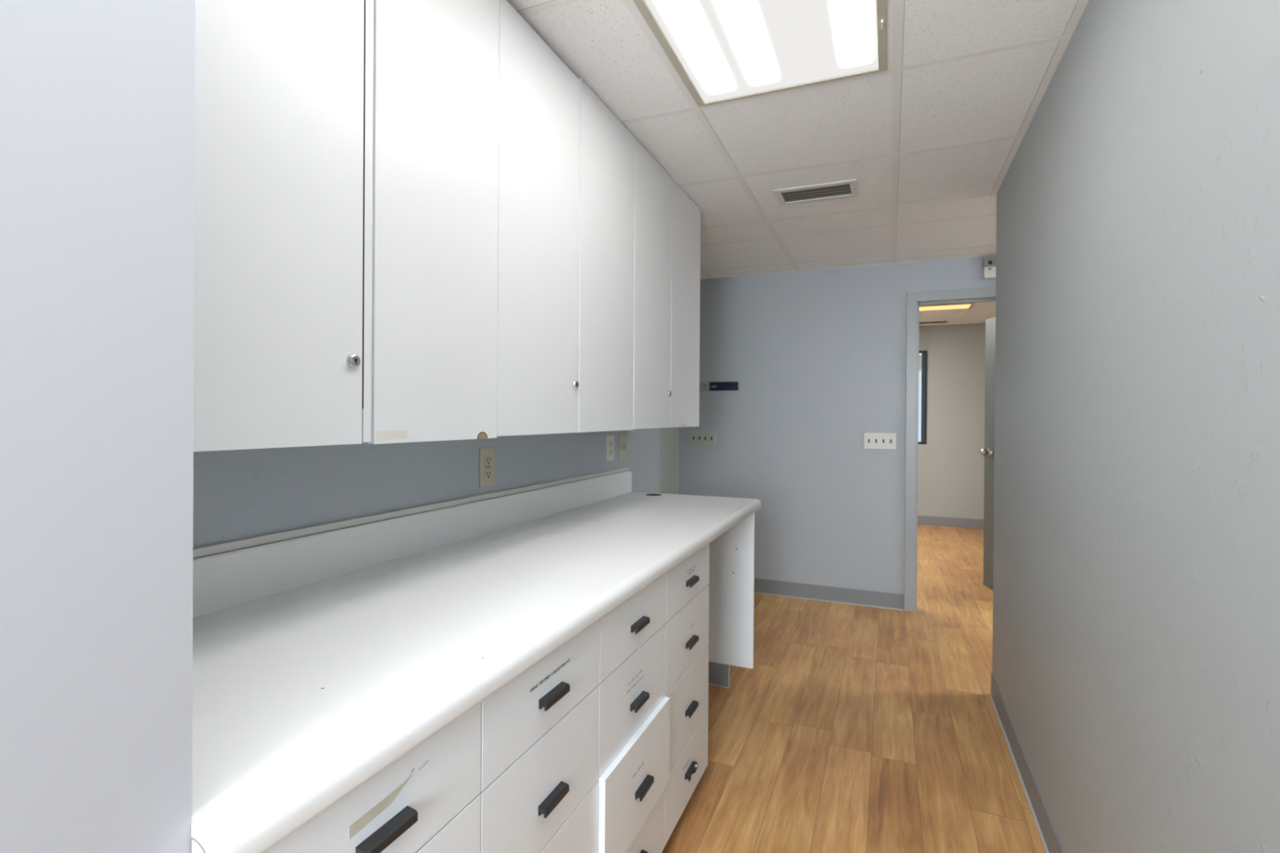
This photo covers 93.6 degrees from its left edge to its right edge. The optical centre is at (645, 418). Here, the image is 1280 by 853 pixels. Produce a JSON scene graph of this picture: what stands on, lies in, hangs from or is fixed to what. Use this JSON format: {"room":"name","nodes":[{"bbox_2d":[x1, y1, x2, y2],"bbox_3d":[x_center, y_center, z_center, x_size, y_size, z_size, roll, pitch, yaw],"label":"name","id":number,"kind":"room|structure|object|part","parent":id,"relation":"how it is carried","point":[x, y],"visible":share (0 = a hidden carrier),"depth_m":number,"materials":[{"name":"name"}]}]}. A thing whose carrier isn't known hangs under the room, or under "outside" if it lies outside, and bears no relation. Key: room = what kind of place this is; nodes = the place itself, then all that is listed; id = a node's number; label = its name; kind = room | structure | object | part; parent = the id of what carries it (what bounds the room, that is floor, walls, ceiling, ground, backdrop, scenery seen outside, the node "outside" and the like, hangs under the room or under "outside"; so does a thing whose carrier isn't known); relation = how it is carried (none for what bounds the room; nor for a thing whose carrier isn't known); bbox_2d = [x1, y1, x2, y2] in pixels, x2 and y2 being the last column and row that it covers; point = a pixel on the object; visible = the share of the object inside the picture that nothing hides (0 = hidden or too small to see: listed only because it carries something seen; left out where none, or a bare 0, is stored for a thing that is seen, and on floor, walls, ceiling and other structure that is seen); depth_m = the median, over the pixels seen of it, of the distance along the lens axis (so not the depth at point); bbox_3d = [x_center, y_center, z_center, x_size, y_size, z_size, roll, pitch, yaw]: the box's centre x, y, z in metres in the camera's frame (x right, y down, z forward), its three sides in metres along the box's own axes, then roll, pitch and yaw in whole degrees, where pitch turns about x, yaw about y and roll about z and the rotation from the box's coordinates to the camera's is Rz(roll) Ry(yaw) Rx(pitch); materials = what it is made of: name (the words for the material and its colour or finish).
{"room":"medical office workroom","nodes":[
{"label":"medical office workroom","id":0,"kind":"room"},
{"bbox_2d":[0,0,195,852],"bbox_3d":[-1.308,0.100,-0.354,0.956,2.279,2.360,0,0,22],"label":"wall pier","id":1,"kind":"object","parent":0,"point":[97,97],"depth_m":0.49,"materials":[{"name":"grey paint"}]},
{"bbox_2d":[192,427,660,548],"bbox_3d":[-0.502,0.096,2.128,0.110,2.279,2.845,0,0,22],"label":"wall","id":2,"kind":"structure","parent":0,"point":[238,494],"depth_m":1.52,"materials":[{"name":"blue paint"}]},
{"bbox_2d":[193,0,373,452],"bbox_3d":[-0.729,-0.483,0.933,0.357,1.053,0.456,0,0,22],"label":"upper cabinet","id":3,"kind":"object","parent":2,"relation":"attached to","point":[283,133],"visible":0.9,"depth_m":0.92,"materials":[{"name":"white laminate"}]},
{"bbox_2d":[192,471,631,617],"bbox_3d":[-0.526,0.314,1.894,0.019,0.108,2.390,0,0,22],"label":"backsplash","id":4,"kind":"structure","parent":2,"relation":"attached to","point":[220,581],"depth_m":1.47,"materials":[{"name":"white laminate"}]},
{"bbox_2d":[367,0,580,444],"bbox_3d":[-0.498,-0.482,1.502,0.357,1.053,0.770,0,0,22],"label":"upper cabinet","id":5,"kind":"object","parent":2,"relation":"attached to","point":[476,202],"visible":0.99,"depth_m":1.33,"materials":[{"name":"white laminate"}]},
{"bbox_3d":[-0.425,-0.480,1.255,0.018,1.052,0.366,0,0,22],"label":"door","id":6,"kind":"part","parent":5,"relation":"part of","materials":[{"name":"white laminate"}]},
{"bbox_3d":[-0.283,-0.482,1.605,0.018,1.048,0.386,0,0,22],"label":"door","id":7,"kind":"part","parent":5,"relation":"part of","materials":[{"name":"white laminate"}]},
{"bbox_2d":[479,447,494,487],"bbox_3d":[-0.511,0.157,1.948,0.010,0.125,0.076,0,0,22],"label":"power outlet","id":8,"kind":"object","parent":2,"relation":"attached to","point":[486,455],"visible":1,"depth_m":1.94,"materials":[{"name":"beige plastic"}]},
{"bbox_2d":[484,456,491,478],"bbox_3d":[-0.509,0.157,1.947,0.003,0.068,0.034,0,0,22],"label":"receptacle","id":9,"kind":"object","parent":8,"relation":"attached to","point":[487,459],"depth_m":1.95,"materials":[{"name":"beige plastic"}]},
{"bbox_2d":[577,78,635,432],"bbox_3d":[-0.279,-0.489,2.053,0.349,1.058,0.414,0,0,22],"label":"upper cabinet","id":10,"kind":"object","parent":2,"relation":"attached to","point":[606,148],"visible":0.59,"depth_m":1.96,"materials":[{"name":"white laminate"}]},
{"bbox_2d":[605,435,613,461],"bbox_3d":[-0.163,0.137,2.805,0.009,0.120,0.080,0,0,22],"label":"power outlet","id":11,"kind":"object","parent":2,"relation":"attached to","point":[609,438],"visible":1,"depth_m":2.79,"materials":[{"name":"white plastic"}]},
{"bbox_2d":[608,448,613,455],"bbox_3d":[-0.162,0.157,2.804,0.005,0.029,0.034,0,0,22],"label":"receptacle","id":12,"kind":"object","parent":11,"relation":"attached to","point":[611,451],"depth_m":2.80,"materials":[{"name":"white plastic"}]},
{"bbox_2d":[608,440,613,447],"bbox_3d":[-0.161,0.117,2.804,0.005,0.029,0.034,0,0,22],"label":"receptacle","id":13,"kind":"object","parent":11,"relation":"attached to","point":[611,442],"depth_m":2.80,"materials":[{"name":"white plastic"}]},
{"bbox_2d":[618,435,626,459],"bbox_3d":[-0.108,0.139,2.935,0.013,0.118,0.086,0,0,22],"label":"wall jack","id":14,"kind":"object","parent":2,"relation":"attached to","point":[622,438],"visible":1,"depth_m":2.93,"materials":[{"name":"beige plastic"}]},
{"bbox_2d":[633,138,700,429],"bbox_3d":[-0.044,-0.489,2.620,0.357,1.058,0.813,0,0,22],"label":"upper cabinet","id":15,"kind":"object","parent":2,"relation":"attached to","point":[667,221],"visible":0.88,"depth_m":2.47,"materials":[{"name":"white laminate"}]},
{"bbox_3d":[0.027,-0.489,2.368,0.018,1.054,0.396,0,0,22],"label":"door","id":16,"kind":"part","parent":15,"relation":"part of","materials":[{"name":"white laminate"}]},
{"bbox_3d":[0.180,-0.489,2.745,0.018,1.054,0.412,0,0,22],"label":"door","id":17,"kind":"part","parent":15,"relation":"part of","materials":[{"name":"white laminate"}]},
{"bbox_2d":[659,426,679,493],"bbox_3d":[0.057,0.093,3.950,0.246,2.279,1.153,0,0,22],"label":"wall","id":18,"kind":"structure","parent":0,"point":[669,437],"depth_m":4.30,"materials":[{"name":"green paint"}]},
{"bbox_2d":[506,0,1088,279],"bbox_3d":[0.879,-1.023,0.681,4.300,0.031,6.691,0,0,22],"label":"ceiling","id":19,"kind":"structure","parent":0,"point":[930,140],"depth_m":2.10,"materials":[{"name":"tile"}]},
{"bbox_2d":[632,0,887,106],"bbox_3d":[0.214,-1.011,1.302,0.570,0.015,1.181,0,0,22],"label":"recessed light","id":20,"kind":"object","parent":19,"relation":"in","point":[722,51],"visible":1,"depth_m":1.62,"materials":[{"name":"white plastic"}]},
{"bbox_2d":[773,179,858,205],"bbox_3d":[0.769,-1.015,2.707,0.354,0.010,0.200,0,0,22],"label":"ceiling vent","id":21,"kind":"object","parent":19,"relation":"in","point":[845,188],"visible":1,"depth_m":2.70,"materials":[{"name":"white metal"}]},
{"bbox_2d":[679,255,995,594],"bbox_3d":[2.133,0.058,3.792,4.300,2.378,0.115,0,0,22],"label":"wall","id":22,"kind":"structure","parent":0,"point":[817,358],"depth_m":4.13,"materials":[{"name":"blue paint"}]},
{"bbox_2d":[688,431,715,445],"bbox_3d":[0.421,0.144,4.415,0.199,0.103,0.018,0,0,22],"label":"light switch","id":23,"kind":"object","parent":22,"relation":"attached to","point":[696,437],"visible":1,"depth_m":4.41,"materials":[{"name":"white plastic"}]},
{"bbox_2d":[699,381,739,391],"bbox_3d":[0.534,-0.235,4.374,0.305,0.070,0.008,0,0,22],"label":"room sign","id":24,"kind":"object","parent":22,"relation":"attached to","point":[715,385],"visible":0.88,"depth_m":4.37,"materials":[{"name":"blue plastic"}]},
{"bbox_3d":[0.568,-0.234,4.359,0.212,0.062,0.004,0,0,22],"label":"sign plate","id":25,"kind":"part","parent":24,"relation":"part of","materials":[{"name":"blue plastic"}]},
{"bbox_2d":[754,577,904,610],"bbox_3d":[0.961,1.188,4.196,1.552,0.100,0.020,0,0,22],"label":"baseboard","id":26,"kind":"structure","parent":22,"relation":"attached to","point":[891,600],"depth_m":4.08,"materials":[{"name":"rubber"}]},
{"bbox_2d":[863,432,896,449],"bbox_3d":[1.543,0.148,3.959,0.198,0.107,0.018,0,0,22],"label":"light switch","id":27,"kind":"object","parent":22,"relation":"attached to","point":[871,440],"visible":1,"depth_m":3.96,"materials":[{"name":"white plastic"}]},
{"bbox_2d":[982,256,995,279],"bbox_3d":[2.142,-0.928,3.699,0.110,0.128,0.048,0,0,22],"label":"fire alarm","id":28,"kind":"object","parent":22,"relation":"attached to","point":[988,263],"visible":0.7,"depth_m":3.69,"materials":[{"name":"white plastic"}]},
{"bbox_2d":[983,266,995,279],"bbox_3d":[2.143,-0.898,3.700,0.107,0.068,0.045,0,0,22],"label":"lamp","id":29,"kind":"object","parent":28,"relation":"attached to","point":[989,272],"depth_m":3.69,"materials":[{"name":"white plastic"}]},
{"bbox_2d":[661,524,1045,852],"bbox_3d":[1.212,1.270,2.612,5.100,0.050,9.950,0,0,22],"label":"floor","id":30,"kind":"structure","parent":0,"point":[851,728],"depth_m":2.36,"materials":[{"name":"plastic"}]},
{"bbox_2d":[263,701,481,852],"bbox_3d":[-0.606,0.826,0.846,0.650,0.827,0.381,0,0,22],"label":"base cabinet","id":31,"kind":"object","parent":30,"relation":"on","point":[428,800],"visible":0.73,"depth_m":0.78,"materials":[{"name":"white laminate"}]},
{"bbox_3d":[-0.310,0.501,0.725,0.017,0.017,0.080,0,0,22],"label":"handle","id":32,"kind":"part","parent":31,"relation":"part of","materials":[{"name":"black plastic"}]},
{"bbox_3d":[-0.328,0.665,0.732,0.018,0.200,0.378,0,0,22],"label":"drawer","id":33,"kind":"part","parent":31,"relation":"part of","materials":[{"name":"white laminate"}]},
{"bbox_2d":[480,619,599,852],"bbox_3d":[-0.459,0.826,1.206,0.650,0.827,0.398,0,0,22],"label":"base cabinet","id":34,"kind":"object","parent":30,"relation":"on","point":[540,731],"visible":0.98,"depth_m":1.07,"materials":[{"name":"white laminate"}]},
{"bbox_3d":[-0.165,0.688,1.087,0.017,0.017,0.080,0,0,22],"label":"handle","id":35,"kind":"part","parent":34,"relation":"part of","materials":[{"name":"black plastic"}]},
{"bbox_3d":[-0.164,0.501,1.086,0.017,0.017,0.080,0,0,22],"label":"handle","id":36,"kind":"part","parent":34,"relation":"part of","materials":[{"name":"black plastic"}]},
{"bbox_3d":[-0.182,0.881,1.094,0.018,0.226,0.395,0,0,22],"label":"drawer","id":37,"kind":"part","parent":34,"relation":"part of","materials":[{"name":"white laminate"}]},
{"bbox_2d":[598,573,670,852],"bbox_3d":[-0.301,0.825,1.578,0.664,0.827,0.409,0,0,22],"label":"base cabinet","id":38,"kind":"object","parent":30,"relation":"on","point":[633,751],"visible":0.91,"depth_m":1.43,"materials":[{"name":"white laminate"}]},
{"bbox_3d":[-0.029,0.665,1.467,0.018,0.200,0.406,0,0,22],"label":"drawer","id":39,"kind":"part","parent":38,"relation":"part of","materials":[{"name":"white laminate"}]},
{"bbox_3d":[-0.028,0.492,1.466,0.018,0.141,0.406,0,0,22],"label":"drawer","id":40,"kind":"part","parent":38,"relation":"part of","materials":[{"name":"white laminate"}]},
{"bbox_3d":[-0.018,0.879,1.462,0.018,0.230,0.406,0,0,22],"label":"drawer","id":41,"kind":"part","parent":38,"relation":"part of","materials":[{"name":"white laminate"}]},
{"bbox_3d":[-0.013,0.687,1.460,0.017,0.017,0.080,0,0,22],"label":"handle","id":42,"kind":"part","parent":38,"relation":"part of","materials":[{"name":"black plastic"}]},
{"bbox_3d":[-0.012,0.500,1.460,0.017,0.017,0.080,0,0,22],"label":"handle","id":43,"kind":"part","parent":38,"relation":"part of","materials":[{"name":"black plastic"}]},
{"bbox_3d":[-0.002,0.893,1.456,0.017,0.017,0.080,0,0,22],"label":"handle","id":44,"kind":"part","parent":38,"relation":"part of","materials":[{"name":"black plastic"}]},
{"bbox_3d":[-0.032,1.088,1.468,0.018,0.183,0.406,0,0,22],"label":"drawer","id":45,"kind":"part","parent":38,"relation":"part of","materials":[{"name":"white laminate"}]},
{"bbox_2d":[664,543,709,846],"bbox_3d":[-0.149,0.825,1.968,0.651,0.827,0.427,0,0,22],"label":"base cabinet","id":46,"kind":"object","parent":30,"relation":"on","point":[687,586],"visible":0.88,"depth_m":1.82,"materials":[{"name":"white laminate"}]},
{"bbox_2d":[190,466,760,852],"bbox_3d":[-0.225,0.331,1.783,0.664,0.172,2.417,0,0,22],"label":"countertop","id":47,"kind":"structure","parent":46,"relation":"on","point":[325,655],"depth_m":1.11,"materials":[{"name":"white laminate"}]},
{"bbox_3d":[0.125,1.088,1.856,0.018,0.183,0.425,0,0,22],"label":"drawer","id":48,"kind":"part","parent":46,"relation":"part of","materials":[{"name":"white laminate"}]},
{"bbox_3d":[0.127,0.880,1.855,0.018,0.226,0.425,0,0,22],"label":"drawer","id":49,"kind":"part","parent":46,"relation":"part of","materials":[{"name":"white laminate"}]},
{"bbox_3d":[0.128,0.664,1.855,0.018,0.200,0.425,0,0,22],"label":"drawer","id":50,"kind":"part","parent":46,"relation":"part of","materials":[{"name":"white laminate"}]},
{"bbox_3d":[0.130,0.491,1.854,0.018,0.141,0.425,0,0,22],"label":"drawer","id":51,"kind":"part","parent":46,"relation":"part of","materials":[{"name":"white laminate"}]},
{"bbox_3d":[0.141,1.086,1.849,0.017,0.024,0.078,0,0,22],"label":"handle","id":52,"kind":"part","parent":46,"relation":"part of","materials":[{"name":"black plastic"}]},
{"bbox_3d":[0.143,0.893,1.849,0.017,0.017,0.080,0,0,22],"label":"handle","id":53,"kind":"part","parent":46,"relation":"part of","materials":[{"name":"black plastic"}]},
{"bbox_3d":[0.144,0.687,1.848,0.017,0.017,0.080,0,0,22],"label":"handle","id":54,"kind":"part","parent":46,"relation":"part of","materials":[{"name":"black plastic"}]},
{"bbox_3d":[0.146,0.500,1.847,0.017,0.017,0.080,0,0,22],"label":"handle","id":55,"kind":"part","parent":46,"relation":"part of","materials":[{"name":"black plastic"}]},
{"bbox_2d":[708,511,755,688],"bbox_3d":[0.198,0.824,2.846,0.633,0.827,0.020,0,0,22],"label":"end panel","id":56,"kind":"object","parent":30,"relation":"on","point":[731,554],"visible":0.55,"depth_m":2.76,"materials":[{"name":"white laminate"}]},
{"bbox_3d":[0.144,1.183,2.868,0.522,0.108,0.019,0,0,22],"label":"toe trim","id":57,"kind":"part","parent":56,"relation":"part of","materials":[{"name":"rubber"}]},
{"bbox_2d":[917,323,985,519],"bbox_3d":[3.012,0.062,7.217,3.550,2.358,0.140,0,0,22],"label":"wall","id":58,"kind":"structure","parent":0,"point":[951,464],"depth_m":6.92,"materials":[{"name":"grey paint"}]},
{"bbox_2d":[918,351,927,444],"bbox_3d":[2.765,-0.252,7.269,1.149,1.092,0.070,0,0,22],"label":"window","id":59,"kind":"structure","parent":58,"relation":"in","point":[922,370],"depth_m":7.04,"materials":[{"name":"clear glass"}]},
{"bbox_3d":[2.773,-0.252,7.288,1.101,1.044,0.003,0,0,22],"label":"pane","id":60,"kind":"part","parent":59,"relation":"part of","materials":[{"name":"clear glass"}]},
{"bbox_2d":[918,355,922,370],"bbox_3d":[2.761,-0.656,7.255,1.047,0.179,0.022,0,0,22],"label":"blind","id":61,"kind":"object","parent":59,"relation":"attached to","point":[920,368],"depth_m":7.06,"materials":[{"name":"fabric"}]},
{"bbox_2d":[917,515,983,528],"bbox_3d":[2.977,1.188,7.154,3.350,0.105,0.006,0,0,22],"label":"baseboard","id":62,"kind":"structure","parent":58,"relation":"attached to","point":[922,520],"depth_m":6.93,"materials":[{"name":"rubber"}]},
{"bbox_2d":[919,302,995,325],"bbox_3d":[2.377,-1.101,5.630,3.550,0.030,3.477,0,0,22],"label":"ceiling","id":63,"kind":"structure","parent":0,"point":[979,313],"depth_m":6.31,"materials":[{"name":"tile"}]},
{"bbox_2d":[919,320,949,324],"bbox_3d":[3.217,-1.083,6.776,0.369,0.010,0.164,0,0,22],"label":"ceiling vent","id":64,"kind":"object","parent":63,"relation":"in","point":[933,322],"visible":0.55,"depth_m":6.76,"materials":[{"name":"grey metal"}]},
{"bbox_2d":[919,302,974,311],"bbox_3d":[2.851,-1.082,5.868,0.610,0.009,0.300,0,0,22],"label":"recessed light","id":65,"kind":"object","parent":63,"relation":"in","point":[969,305],"visible":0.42,"depth_m":5.85,"materials":[{"name":"yellow plastic"}]},
{"bbox_2d":[919,304,970,311],"bbox_3d":[2.853,-1.085,5.873,0.562,0.004,0.263,0,0,22],"label":"diffuser","id":66,"kind":"object","parent":65,"relation":"attached to","point":[940,307],"depth_m":5.85,"materials":[{"name":"yellow plastic"}]},
{"bbox_2d":[992,0,1279,852],"bbox_3d":[0.668,0.111,0.323,0.120,2.279,5.100,0,0,22],"label":"wall","id":67,"kind":"structure","parent":0,"point":[1136,599],"depth_m":1.10,"materials":[{"name":"grey paint"}]},
{"bbox_2d":[989,672,1064,852],"bbox_3d":[0.655,1.200,0.331,0.133,0.100,5.105,0,0,22],"label":"baseboard","id":68,"kind":"structure","parent":67,"relation":"attached to","point":[1052,841],"depth_m":2.00,"materials":[{"name":"rubber"}]},
{"bbox_3d":[2.870,0.117,2.740,2.142,2.279,1.278,0,0,22],"label":"wall","id":69,"kind":"structure","parent":0,"visible":0},
{"bbox_2d":[903,287,995,611],"bbox_3d":[2.310,0.218,4.108,0.999,2.058,0.867,0,0,22],"label":"door","id":70,"kind":"structure","parent":69,"relation":"in","point":[914,300],"depth_m":3.89,"materials":[{"name":"paint"}]},
{"bbox_3d":[2.492,0.247,4.403,0.068,0.060,0.060,0,0,-4],"label":"knob","id":71,"kind":"part","parent":70,"relation":"part of","materials":[{"name":"silver metal"}]}
]}

